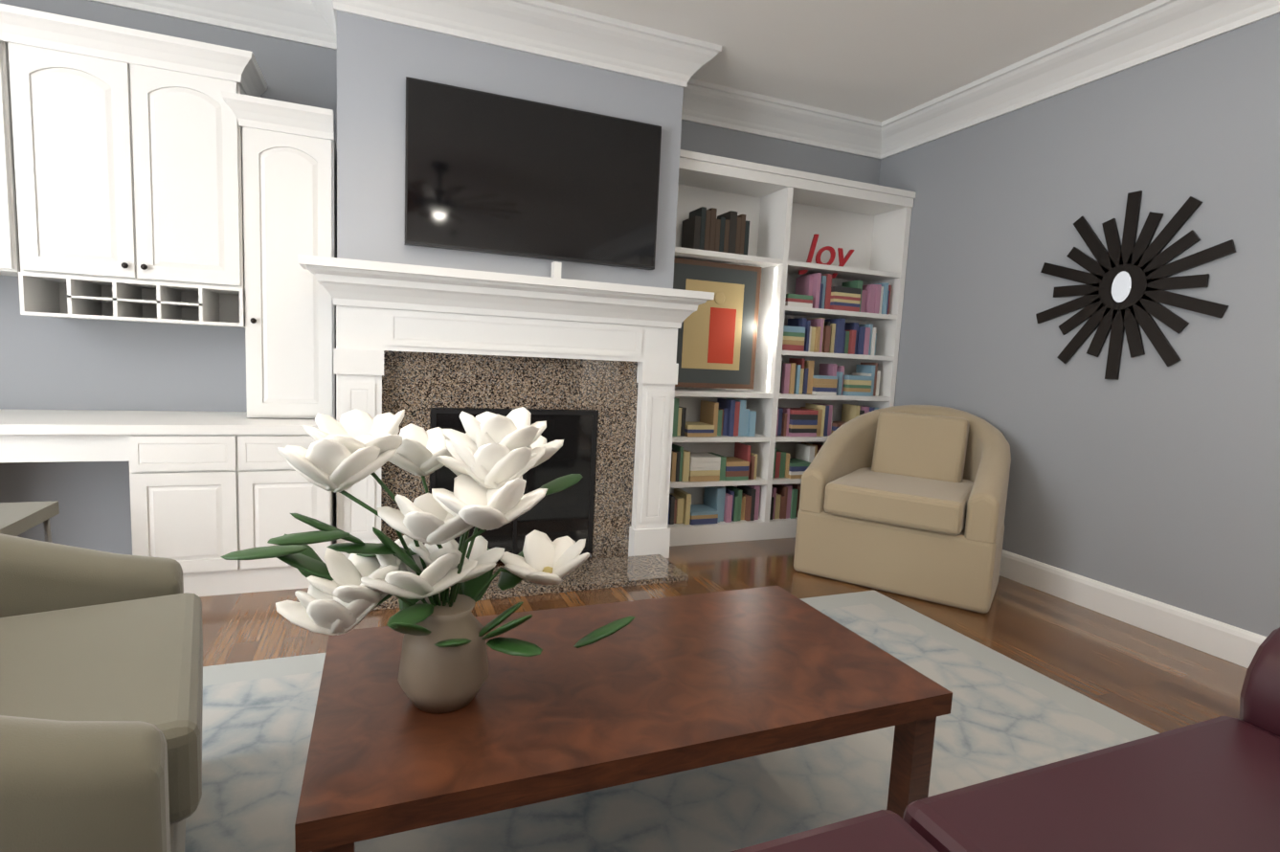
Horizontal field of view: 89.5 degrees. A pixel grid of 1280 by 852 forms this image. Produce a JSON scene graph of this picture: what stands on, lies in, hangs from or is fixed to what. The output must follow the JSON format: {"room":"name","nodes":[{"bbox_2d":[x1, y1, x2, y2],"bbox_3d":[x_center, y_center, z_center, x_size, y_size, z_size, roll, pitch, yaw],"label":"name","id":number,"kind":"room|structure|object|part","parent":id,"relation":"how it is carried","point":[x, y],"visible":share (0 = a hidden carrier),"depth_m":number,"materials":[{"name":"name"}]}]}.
{"room":"living room","nodes":[
{"label":"living room","id":0,"kind":"room"},
{"bbox_2d":[0,0,880,555],"bbox_3d":[-1.327,-0.729,3.684,6.470,2.870,0.120,0,7,-22],"label":"wall","id":1,"kind":"structure","parent":0,"point":[86,364],"depth_m":3.21,"materials":[{"name":"grey paint"}]},
{"bbox_2d":[88,0,336,50],"bbox_3d":[-2.784,-2.049,2.780,2.720,0.191,0.160,0,7,-22],"label":"crown molding","id":2,"kind":"structure","parent":1,"relation":"attached to","point":[279,19],"depth_m":3.17,"materials":[{"name":"white wood"}]},
{"bbox_2d":[681,86,880,157],"bbox_3d":[0.872,-2.031,4.248,1.640,0.191,0.160,0,7,-22],"label":"crown molding","id":3,"kind":"structure","parent":1,"relation":"attached to","point":[730,108],"depth_m":4.29,"materials":[{"name":"white wood"}]},
{"bbox_2d":[336,10,683,556],"bbox_3d":[-0.716,-0.693,3.625,1.760,2.870,0.450,0,7,-22],"label":"wall","id":4,"kind":"structure","parent":0,"point":[378,61],"depth_m":3.16,"materials":[{"name":"grey paint"}]},
{"bbox_2d":[294,0,723,99],"bbox_3d":[-0.545,-1.987,3.213,2.061,0.191,0.171,0,7,-22],"label":"crown molding","id":5,"kind":"structure","parent":4,"relation":"attached to","point":[543,28],"depth_m":3.25,"materials":[{"name":"white wood"}]},
{"bbox_2d":[404,76,661,269],"bbox_3d":[-0.519,-1.268,3.356,1.320,0.770,0.049,0,7,-22],"label":"tv","id":6,"kind":"object","parent":4,"relation":"attached to","point":[486,172],"visible":1,"depth_m":3.31,"materials":[{"name":"black plastic"}]},
{"bbox_2d":[199,537,1247,733],"bbox_3d":[2.253,1.268,0.662,11.120,0.100,11.070,0,7,-22],"label":"floor","id":7,"kind":"structure","parent":0,"point":[1156,682],"depth_m":2.85,"materials":[{"name":"brown wood"}]},
{"bbox_2d":[0,500,59,542],"bbox_3d":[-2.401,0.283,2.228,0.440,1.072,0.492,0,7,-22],"label":"table","id":8,"kind":"object","parent":7,"relation":"on","point":[16,519],"visible":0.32,"depth_m":2.39,"materials":[{"name":"grey wood"}]},
{"bbox_2d":[0,3,336,596],"bbox_3d":[-2.854,-0.480,2.706,2.850,2.440,0.607,0,7,-22],"label":"cabinet","id":9,"kind":"object","parent":7,"relation":"on","point":[148,177],"visible":0.92,"depth_m":2.88,"materials":[{"name":"white wood"}]},
{"bbox_2d":[297,254,714,610],"bbox_3d":[-0.572,0.024,3.258,2.044,1.540,0.498,0,7,-22],"label":"fireplace","id":10,"kind":"object","parent":7,"relation":"on","point":[416,343],"visible":0.83,"depth_m":3.35,"materials":[{"name":"white wood"}]},
{"bbox_2d":[429,408,597,554],"bbox_3d":[-0.670,0.322,3.499,0.890,0.823,0.030,0,7,-22],"label":"fireplace insert","id":11,"kind":"object","parent":10,"relation":"on","point":[569,511],"visible":0.38,"depth_m":3.58,"materials":[{"name":"black metal"}]},
{"bbox_2d":[550,261,561,278],"bbox_3d":[-0.442,-0.811,3.400,0.040,0.099,0.060,0,7,-22],"label":"cable box","id":12,"kind":"object","parent":10,"relation":"on","point":[556,269],"visible":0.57,"depth_m":3.37,"materials":[{"name":"white plastic"}]},
{"bbox_2d":[184,590,1159,851],"bbox_3d":[-0.102,1.039,1.190,4.100,0.012,3.100,0,7,-22],"label":"rug","id":13,"kind":"object","parent":7,"relation":"on","point":[1006,717],"visible":0.38,"depth_m":1.84,"materials":[{"name":"grey carpet"}]},
{"bbox_2d":[0,533,202,851],"bbox_3d":[-1.323,0.507,1.070,1.106,0.951,1.080,0,7,-22],"label":"armchair","id":14,"kind":"object","parent":13,"relation":"on","point":[101,694],"visible":1,"depth_m":1.09,"materials":[{"name":"brown fabric"}]},
{"bbox_2d":[294,585,952,851],"bbox_3d":[-0.044,0.774,1.559,1.320,0.434,0.700,0,7,-22],"label":"coffee table","id":15,"kind":"object","parent":13,"relation":"on","point":[657,687],"visible":0.96,"depth_m":1.35,"materials":[{"name":"brown wood"}]},
{"bbox_2d":[220,406,635,713],"bbox_3d":[-0.419,0.258,1.327,0.761,0.602,0.495,0,7,-22],"label":"magnolias","id":16,"kind":"object","parent":15,"relation":"on","point":[489,460],"visible":1,"depth_m":1.24,"materials":[{"name":"white plant"}]},
{"bbox_2d":[730,627,1279,851],"bbox_3d":[0.565,0.689,0.540,2.290,0.886,0.990,0,7,-22],"label":"sofa","id":17,"kind":"object","parent":13,"relation":"on","point":[1211,785],"visible":1,"depth_m":0.99,"materials":[{"name":"red leather"}]},
{"bbox_2d":[667,149,916,546],"bbox_3d":[0.915,-0.441,4.351,1.800,2.370,0.373,0,7,-22],"label":"bookcase","id":18,"kind":"object","parent":7,"relation":"on","point":[788,346],"visible":0.77,"depth_m":4.26,"materials":[{"name":"white wood"}]},
{"bbox_3d":[0.460,-0.638,4.109,0.655,0.790,0.040,0,7,-22],"label":"art frame","id":19,"kind":"part","parent":18,"relation":"part of","materials":[{"name":"beige paper"}]},
{"bbox_2d":[680,206,750,261],"bbox_3d":[0.477,-1.214,4.086,0.384,0.269,0.180,0,7,-22],"label":"books","id":20,"kind":"object","parent":18,"relation":"on","point":[729,232],"depth_m":4.01,"materials":[{"name":"brown paper"}]},
{"bbox_2d":[667,269,891,525],"bbox_3d":[0.914,-0.201,4.341,1.703,1.654,0.210,0,7,-22],"label":"books","id":21,"kind":"object","parent":18,"relation":"on","point":[738,338],"depth_m":4.25,"materials":[{"name":"multicoloured paper"}]},
{"bbox_2d":[793,404,1010,613],"bbox_3d":[1.522,0.379,3.639,1.191,0.951,1.185,0,7,-22],"label":"chair","id":22,"kind":"object","parent":7,"relation":"on","point":[908,500],"visible":1,"depth_m":3.45,"materials":[{"name":"beige fabric"}]},
{"bbox_2d":[544,0,1156,121],"bbox_3d":[2.396,-1.681,0.342,11.120,0.100,11.070,0,7,-22],"label":"ceiling","id":23,"kind":"structure","parent":0,"point":[880,60],"depth_m":3.35,"materials":[{"name":"white paint"}]},
{"bbox_2d":[878,13,1279,637],"bbox_3d":[3.212,-0.241,1.217,0.120,2.870,8.140,0,7,-22],"label":"wall","id":24,"kind":"structure","parent":0,"point":[1149,473],"depth_m":3.15,"materials":[{"name":"grey paint"}]},
{"bbox_2d":[870,0,1279,159],"bbox_3d":[3.201,-1.555,0.898,0.151,0.191,8.171,0,7,-22],"label":"crown molding","id":25,"kind":"structure","parent":24,"relation":"attached to","point":[1155,30],"depth_m":3.30,"materials":[{"name":"white wood"}]},
{"bbox_2d":[999,549,1266,668],"bbox_3d":[2.359,0.876,3.146,0.017,0.151,3.235,0,7,-22],"label":"baseboard","id":26,"kind":"structure","parent":24,"relation":"attached to","point":[1233,644],"depth_m":3.06,"materials":[{"name":"white wood"}]},
{"bbox_2d":[1035,190,1235,380],"bbox_3d":[2.357,-0.679,3.150,0.021,0.900,0.873,0,7,-22],"label":"sunburst mirror","id":27,"kind":"object","parent":24,"relation":"attached to","point":[1127,281],"visible":1,"depth_m":3.11,"materials":[{"name":"brown metal"}]}
]}

